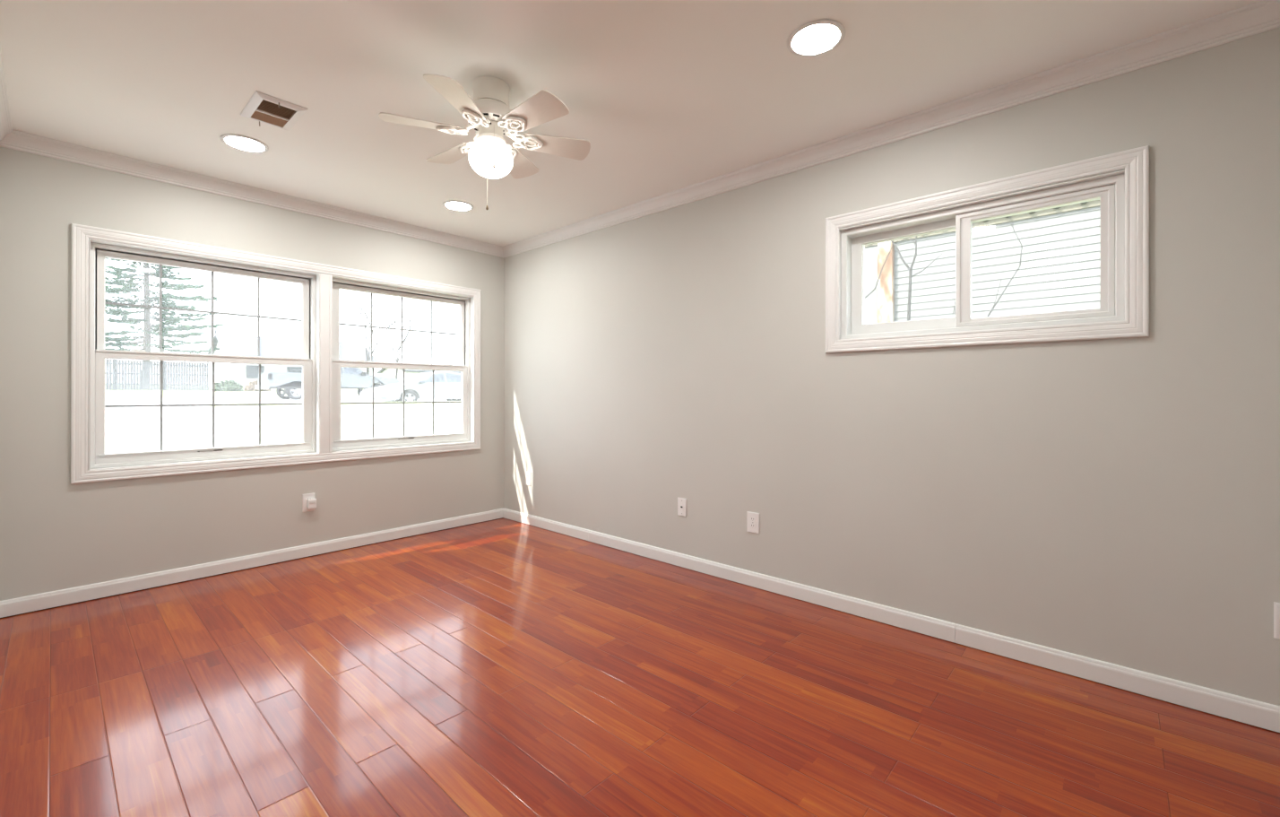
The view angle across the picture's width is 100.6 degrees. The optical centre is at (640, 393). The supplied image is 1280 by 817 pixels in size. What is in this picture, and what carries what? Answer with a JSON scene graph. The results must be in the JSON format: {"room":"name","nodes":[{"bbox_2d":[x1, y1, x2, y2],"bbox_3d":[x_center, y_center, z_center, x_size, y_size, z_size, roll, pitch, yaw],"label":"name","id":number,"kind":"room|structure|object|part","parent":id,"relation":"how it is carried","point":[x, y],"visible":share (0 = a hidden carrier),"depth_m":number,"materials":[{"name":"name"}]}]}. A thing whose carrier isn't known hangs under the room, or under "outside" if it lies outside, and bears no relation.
{"room":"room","nodes":[
{"label":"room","id":0,"kind":"room"},
{"bbox_2d":[0,146,504,600],"bbox_3d":[-2.283,-0.094,3.797,0.170,2.440,3.285,0,0,42],"label":"wall","id":1,"kind":"structure","parent":0,"point":[56,533],"depth_m":3.09,"materials":[{"name":"beige paint"}]},
{"bbox_2d":[89,242,315,468],"bbox_3d":[-2.693,-0.209,3.370,0.096,1.250,1.110,0,0,42],"label":"window","id":2,"kind":"structure","parent":1,"relation":"in","point":[99,251],"depth_m":3.25,"materials":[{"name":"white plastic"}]},
{"bbox_3d":[-2.701,-0.504,3.378,0.032,0.614,1.064,0,0,42],"label":"sash","id":3,"kind":"part","parent":2,"relation":"part of","materials":[{"name":"white plastic"}]},
{"bbox_3d":[-2.675,0.075,3.354,0.032,0.636,1.064,0,0,42],"label":"sash","id":4,"kind":"part","parent":2,"relation":"part of","materials":[{"name":"white plastic"}]},
{"bbox_3d":[-2.661,0.345,3.341,0.008,0.007,1.044,0,0,42],"label":"lift rail","id":5,"kind":"part","parent":2,"relation":"part of","materials":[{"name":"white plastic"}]},
{"bbox_2d":[0,508,503,617],"bbox_3d":[-2.217,1.080,3.736,0.014,0.081,2.945,0,0,42],"label":"baseboard","id":6,"kind":"structure","parent":1,"relation":"attached to","point":[28,603],"depth_m":3.29,"materials":[{"name":"white paint"}]},
{"bbox_2d":[0,129,504,258],"bbox_3d":[-2.198,-1.273,3.722,0.055,0.083,2.945,0,0,42],"label":"trim","id":7,"kind":"structure","parent":1,"relation":"attached to","point":[17,140],"depth_m":3.28,"materials":[{"name":"white paint"}]},
{"bbox_2d":[70,223,480,484],"bbox_3d":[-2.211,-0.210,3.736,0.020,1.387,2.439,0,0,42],"label":"trim","id":8,"kind":"structure","parent":1,"relation":"attached to","point":[81,234],"depth_m":3.31,"materials":[{"name":"white paint"}]},
{"bbox_2d":[302,492,315,511],"bbox_3d":[-2.282,0.751,3.666,0.010,0.122,0.076,0,0,42],"label":"wall outlet","id":9,"kind":"object","parent":1,"relation":"attached to","point":[308,496],"visible":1,"depth_m":3.65,"materials":[{"name":"white plastic"}]},
{"bbox_2d":[306,498,316,509],"bbox_3d":[-2.261,0.761,3.663,0.032,0.062,0.052,0,0,42],"label":"plug","id":10,"kind":"object","parent":9,"relation":"attached to","point":[311,503],"visible":1,"depth_m":3.65,"materials":[{"name":"white plastic"}]},
{"bbox_2d":[332,277,469,450],"bbox_3d":[-1.890,-0.208,4.257,0.096,1.250,1.112,0,0,42],"label":"window","id":11,"kind":"structure","parent":1,"relation":"in","point":[338,444],"depth_m":4.21,"materials":[{"name":"white plastic"}]},
{"bbox_3d":[-1.899,-0.503,4.265,0.032,0.614,1.066,0,0,42],"label":"sash","id":12,"kind":"part","parent":11,"relation":"part of","materials":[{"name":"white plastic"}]},
{"bbox_3d":[-1.873,0.077,4.241,0.032,0.636,1.066,0,0,42],"label":"sash","id":13,"kind":"part","parent":11,"relation":"part of","materials":[{"name":"white plastic"}]},
{"bbox_3d":[-1.858,0.347,4.228,0.008,0.007,1.046,0,0,42],"label":"lift rail","id":14,"kind":"part","parent":11,"relation":"part of","materials":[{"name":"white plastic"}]},
{"bbox_2d":[0,0,1261,246],"bbox_3d":[-0.383,-1.412,2.080,5.290,0.200,3.285,0,0,42],"label":"ceiling","id":15,"kind":"structure","parent":0,"point":[667,96],"depth_m":2.18,"materials":[{"name":"paint"}]},
{"bbox_2d":[219,133,268,153],"bbox_3d":[-2.078,-1.310,2.797,0.206,0.008,0.206,0,0,42],"label":"recessed light","id":16,"kind":"object","parent":15,"relation":"in","point":[242,142],"visible":1,"depth_m":2.79,"materials":[{"name":"white plastic"}]},
{"bbox_2d":[240,90,307,130],"bbox_3d":[-1.710,-1.300,2.482,0.297,0.029,0.197,0,0,42],"label":"ceiling vent","id":17,"kind":"object","parent":15,"relation":"in","point":[263,108],"visible":1,"depth_m":2.46,"materials":[{"name":"white metal"}]},
{"bbox_2d":[442,200,474,211],"bbox_3d":[-1.271,-1.309,3.722,0.206,0.008,0.206,0,0,42],"label":"recessed light","id":18,"kind":"object","parent":15,"relation":"in","point":[454,205],"visible":1,"depth_m":3.71,"materials":[{"name":"white plastic"}]},
{"bbox_2d":[379,73,590,209],"bbox_3d":[-0.637,-1.064,2.274,0.866,0.496,0.802,0,0,42],"label":"ceiling fan","id":19,"kind":"object","parent":15,"relation":"hanging from","point":[489,114],"visible":1,"depth_m":2.21,"materials":[{"name":"white wood"}]},
{"bbox_3d":[-0.898,-1.105,2.175,0.308,0.005,0.138,0,13,-21],"label":"blade","id":20,"kind":"part","parent":19,"relation":"part of","materials":[{"name":"white wood"}]},
{"bbox_3d":[-0.853,-1.105,2.451,0.308,0.005,0.138,0,13,39],"label":"blade","id":21,"kind":"part","parent":19,"relation":"part of","materials":[{"name":"white wood"}]},
{"bbox_3d":[-0.681,-1.104,1.999,0.138,0.005,0.308,13,2,9],"label":"blade","id":22,"kind":"part","parent":19,"relation":"part of","materials":[{"name":"white wood"}]},
{"bbox_3d":[-0.637,-0.997,2.274,0.184,0.144,0.184,0,0,42],"label":"globe","id":23,"kind":"part","parent":19,"relation":"part of","materials":[{"name":"white glass"}]},
{"bbox_3d":[-0.592,-1.104,2.550,0.138,0.005,0.308,-13,-2,9],"label":"blade","id":24,"kind":"part","parent":19,"relation":"part of","materials":[{"name":"white wood"}]},
{"bbox_3d":[-0.420,-1.104,2.098,0.308,0.005,0.138,0,-13,39],"label":"blade","id":25,"kind":"part","parent":19,"relation":"part of","materials":[{"name":"white wood"}]},
{"bbox_3d":[-0.375,-1.104,2.373,0.308,0.005,0.138,0,-13,-21],"label":"blade","id":26,"kind":"part","parent":19,"relation":"part of","materials":[{"name":"white wood"}]},
{"bbox_2d":[787,19,845,57],"bbox_3d":[0.649,-1.306,1.964,0.206,0.008,0.206,0,0,42],"label":"recessed light","id":27,"kind":"object","parent":15,"relation":"in","point":[818,37],"visible":1,"depth_m":1.96,"materials":[{"name":"white plastic"}]},
{"bbox_2d":[0,517,1279,816],"bbox_3d":[-0.387,1.188,2.079,5.290,0.120,3.285,0,0,42],"label":"floor","id":28,"kind":"structure","parent":0,"point":[501,667],"depth_m":1.91,"materials":[{"name":"brown wood"}]},
{"bbox_2d":[503,26,1279,705],"bbox_3d":[0.723,-0.090,3.177,5.120,2.440,0.170,0,0,42],"label":"wall","id":29,"kind":"structure","parent":0,"point":[1113,500],"depth_m":2.38,"materials":[{"name":"beige paint"}]},
{"bbox_2d":[526,470,530,484],"bbox_3d":[-0.964,0.733,4.581,0.071,0.117,0.010,0,0,42],"label":"wall outlet","id":30,"kind":"object","parent":29,"relation":"attached to","point":[528,473],"visible":1,"depth_m":4.58,"materials":[{"name":"white plastic"}]},
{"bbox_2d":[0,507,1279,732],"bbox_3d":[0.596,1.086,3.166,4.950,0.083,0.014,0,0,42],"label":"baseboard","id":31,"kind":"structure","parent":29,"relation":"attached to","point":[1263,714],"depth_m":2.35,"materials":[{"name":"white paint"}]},
{"bbox_2d":[677,497,686,516],"bbox_3d":[0.273,0.741,3.462,0.071,0.117,0.009,0,0,42],"label":"phone jack","id":32,"kind":"object","parent":29,"relation":"attached to","point":[681,502],"visible":1,"depth_m":3.46,"materials":[{"name":"white plastic"}]},
{"bbox_2d":[746,510,759,533],"bbox_3d":[0.660,0.756,3.111,0.080,0.120,0.010,0,0,42],"label":"wall outlet","id":33,"kind":"object","parent":29,"relation":"attached to","point":[752,517],"visible":1,"depth_m":3.11,"materials":[{"name":"white plastic"}]},
{"bbox_2d":[502,0,1279,257],"bbox_3d":[0.586,-1.268,3.151,4.950,0.083,0.055,0,0,42],"label":"trim","id":34,"kind":"structure","parent":29,"relation":"attached to","point":[1263,15],"depth_m":2.34,"materials":[{"name":"white paint"}]},
{"bbox_2d":[840,172,1124,338],"bbox_3d":[1.507,-0.561,2.467,1.102,0.577,0.132,0,0,42],"label":"window","id":35,"kind":"structure","parent":29,"relation":"in","point":[1111,190],"depth_m":2.39,"materials":[{"name":"white plastic"}]},
{"bbox_3d":[1.333,-0.561,2.646,0.542,0.517,0.032,0,0,42],"label":"sliding sash","id":36,"kind":"part","parent":35,"relation":"part of","materials":[{"name":"white plastic"}]},
{"bbox_3d":[1.669,-0.561,2.278,0.548,0.517,0.045,0,0,42],"label":"fixed sash","id":37,"kind":"part","parent":35,"relation":"part of","materials":[{"name":"white plastic"}]},
{"bbox_2d":[825,145,1149,353],"bbox_3d":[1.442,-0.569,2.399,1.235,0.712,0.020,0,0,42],"label":"trim","id":38,"kind":"structure","parent":29,"relation":"attached to","point":[1135,162],"depth_m":2.21,"materials":[{"name":"white paint"}]},
{"bbox_2d":[1273,601,1279,639],"bbox_3d":[2.156,0.761,1.758,0.078,0.120,0.010,0,0,42],"label":"wall outlet","id":39,"kind":"object","parent":29,"relation":"attached to","point":[1276,605],"visible":1,"depth_m":1.78,"materials":[{"name":"white plastic"}]},
{"bbox_3d":[-1.367,-0.094,0.868,5.120,2.440,0.170,0,0,42],"label":"wall","id":40,"kind":"structure","parent":0,"visible":0},
{"bbox_2d":[0,47,12,142],"bbox_3d":[-1.353,-1.272,1.009,4.950,0.083,0.055,0,0,42],"label":"trim","id":41,"kind":"structure","parent":40,"relation":"attached to","point":[5,120],"depth_m":2.42,"materials":[{"name":"white paint"}]},
{"label":"outside","id":42,"kind":"structure","parent":0,"visible":0},
{"bbox_2d":[104,403,262,453],"bbox_3d":[-16.731,0.614,-1.435,14.230,0.763,29.907,0,0,42],"label":"driveway","id":43,"kind":"structure","parent":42,"point":[126,428],"depth_m":7.55,"materials":[{"name":"white concrete"}]},
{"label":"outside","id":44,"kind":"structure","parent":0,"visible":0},
{"bbox_2d":[104,384,363,398],"bbox_3d":[-35.428,-0.462,69.502,82.500,1.898,170.000,0,0,42],"label":"lawn","id":45,"kind":"structure","parent":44,"point":[124,393],"depth_m":31.33,"materials":[{"name":"plant"}]},
{"bbox_2d":[105,358,208,389],"bbox_3d":[-38.712,-1.251,30.583,0.162,2.150,21.880,0,0,42],"label":"wooden fence","id":46,"kind":"object","parent":45,"relation":"on","point":[193,374],"visible":0.44,"depth_m":36.40,"materials":[{"name":"white wood"}]},
{"bbox_3d":[-34.675,-1.244,35.090,0.099,2.150,0.100,0,0,42],"label":"post","id":47,"kind":"part","parent":46,"relation":"part of","materials":[{"name":"white wood"}]},
{"bbox_3d":[-38.694,-1.296,30.547,0.037,1.440,21.850,0,0,42],"label":"rail","id":48,"kind":"part","parent":46,"relation":"part of","materials":[{"name":"white wood"}]},
{"bbox_2d":[104,257,224,388],"bbox_3d":[-37.849,-8.029,40.432,8.953,15.707,8.660,0,0,5],"label":"conifer tree","id":49,"kind":"object","parent":45,"relation":"on","point":[130,285],"visible":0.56,"depth_m":40.42,"materials":[{"name":"green plant"}]},
{"bbox_2d":[203,302,242,337],"bbox_3d":[-45.607,-5.200,58.345,2.556,9.050,3.927,0,0,42],"label":"bare tree","id":50,"kind":"object","parent":45,"relation":"on","point":[215,332],"visible":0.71,"depth_m":57.79,"materials":[{"name":"grey plant"}]},
{"bbox_2d":[210,379,243,391],"bbox_3d":[-29.051,-0.539,37.471,1.612,0.953,1.899,0,0,42],"label":"shrub","id":51,"kind":"object","parent":45,"relation":"on","point":[230,385],"visible":0.94,"depth_m":37.14,"materials":[{"name":"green plant"}]},
{"bbox_2d":[243,380,271,390],"bbox_3d":[-28.500,-0.565,39.680,1.685,0.941,1.595,0,0,-16],"label":"shrub","id":52,"kind":"object","parent":45,"relation":"on","point":[250,386],"visible":0.56,"depth_m":39.22,"materials":[{"name":"brown plant"}]},
{"bbox_2d":[207,333,378,387],"bbox_3d":[-36.994,-3.032,56.964,9.800,5.600,13.500,0,0,42],"label":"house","id":53,"kind":"structure","parent":45,"relation":"on","point":[231,344],"depth_m":52.40,"materials":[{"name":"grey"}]},
{"bbox_2d":[339,288,410,374],"bbox_3d":[-23.809,-5.457,45.829,6.254,10.722,5.576,0,0,6],"label":"bare tree","id":54,"kind":"object","parent":45,"relation":"on","point":[367,358],"visible":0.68,"depth_m":46.65,"materials":[{"name":"grey plant"}]},
{"bbox_2d":[377,299,439,379],"bbox_3d":[-22.736,-5.209,52.139,6.688,10.136,3.400,0,0,30],"label":"bare tree","id":55,"kind":"object","parent":45,"relation":"on","point":[397,358],"visible":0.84,"depth_m":51.49,"materials":[{"name":"grey plant"}]},
{"bbox_2d":[376,362,461,381],"bbox_3d":[-27.683,-2.079,73.959,8.800,3.900,13.800,0,0,42],"label":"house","id":56,"kind":"structure","parent":45,"relation":"on","point":[384,372],"depth_m":68.18,"materials":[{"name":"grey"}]},
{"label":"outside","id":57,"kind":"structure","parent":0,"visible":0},
{"bbox_2d":[206,400,461,444],"bbox_3d":[13.045,0.671,31.465,14.230,0.763,61.345,0,0,42],"label":"lawn","id":58,"kind":"structure","parent":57,"point":[279,423],"depth_m":9.87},
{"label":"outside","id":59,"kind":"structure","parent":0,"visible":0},
{"bbox_3d":[23.340,0.947,23.168,12.170,0.250,59.830,0,0,42],"label":"yard","id":60,"kind":"structure","parent":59,"visible":0},
{"bbox_2d":[864,238,906,298],"bbox_3d":[3.135,-0.631,7.490,1.135,2.875,0.026,0,0,42],"label":"bare sapling","id":61,"kind":"object","parent":60,"relation":"on","point":[904,238],"visible":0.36,"depth_m":7.32,"materials":[{"name":"grey"}]},
{"bbox_2d":[890,235,942,320],"bbox_3d":[3.454,-0.829,6.806,0.747,3.271,0.066,0,0,42],"label":"bare sapling","id":62,"kind":"object","parent":60,"relation":"on","point":[910,269],"visible":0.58,"depth_m":6.79,"materials":[{"name":"grey plant"}]},
{"bbox_2d":[951,222,974,317],"bbox_3d":[3.902,-0.679,6.390,0.288,2.972,0.022,0,0,42],"label":"bare sapling","id":63,"kind":"object","parent":60,"relation":"on","point":[973,222],"visible":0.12,"depth_m":6.46,"materials":[{"name":"grey plant"}]},
{"bbox_2d":[864,198,1100,324],"bbox_3d":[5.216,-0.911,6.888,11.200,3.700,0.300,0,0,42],"label":"house","id":64,"kind":"structure","parent":60,"relation":"on","point":[1059,269],"depth_m":7.17,"materials":[{"name":"grey plastic"}]},
{"bbox_3d":[3.114,-0.724,8.769,1.560,3.120,0.030,0,0,42],"label":"plain panel","id":65,"kind":"part","parent":64,"relation":"part of","materials":[{"name":"grey plastic"}]},
{"bbox_3d":[3.748,-0.734,8.114,0.220,3.140,0.089,0,0,42],"label":"corner post","id":66,"kind":"part","parent":64,"relation":"part of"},
{"bbox_2d":[986,216,1022,316],"bbox_3d":[4.294,-0.678,6.306,0.396,2.971,0.022,0,0,42],"label":"bare sapling","id":67,"kind":"object","parent":60,"relation":"on","point":[995,304],"visible":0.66,"depth_m":6.26,"materials":[{"name":"grey"}]},
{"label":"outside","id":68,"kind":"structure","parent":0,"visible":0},
{"bbox_2d":[104,397,446,404],"bbox_3d":[-6.700,0.534,30.012,13.100,0.522,150.000,0,0,42],"label":"street","id":69,"kind":"structure","parent":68,"point":[217,400],"depth_m":22.48,"materials":[{"name":"white asphalt"}]},
{"bbox_2d":[254,366,399,399],"bbox_3d":[-15.466,-0.635,26.807,2.100,1.860,6.100,0,0,42],"label":"pickup truck","id":70,"kind":"object","parent":69,"relation":"on","point":[350,377],"visible":0.58,"depth_m":25.86,"materials":[{"name":"grey metal"}]},
{"bbox_2d":[268,373,272,379],"bbox_3d":[-16.779,-0.757,24.118,0.062,0.260,0.170,0,0,42],"label":"tail light","id":71,"kind":"object","parent":70,"relation":"attached to","point":[270,376],"depth_m":24.10,"materials":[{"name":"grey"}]},
{"bbox_3d":[-14.846,-0.264,26.225,0.022,0.080,5.750,0,0,42],"label":"rocker trim","id":72,"kind":"part","parent":70,"relation":"part of","materials":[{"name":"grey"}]},
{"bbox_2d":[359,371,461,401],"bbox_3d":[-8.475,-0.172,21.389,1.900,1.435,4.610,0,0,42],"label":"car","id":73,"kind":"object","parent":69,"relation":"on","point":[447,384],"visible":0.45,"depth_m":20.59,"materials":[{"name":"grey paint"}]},
{"bbox_3d":[-53.802,-4.296,59.999,1.800,7.394,0.259,0,0,42],"label":"utility pole","id":74,"kind":"object","parent":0,"visible":0},
{"bbox_2d":[183,292,301,321],"bbox_3d":[-37.011,-7.282,46.999,41.070,0.885,0.030,0,0,38],"label":"utility wire","id":75,"kind":"object","parent":74,"relation":"attached to","point":[300,292],"visible":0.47,"depth_m":41.42,"materials":[{"name":"grey"}]}
]}

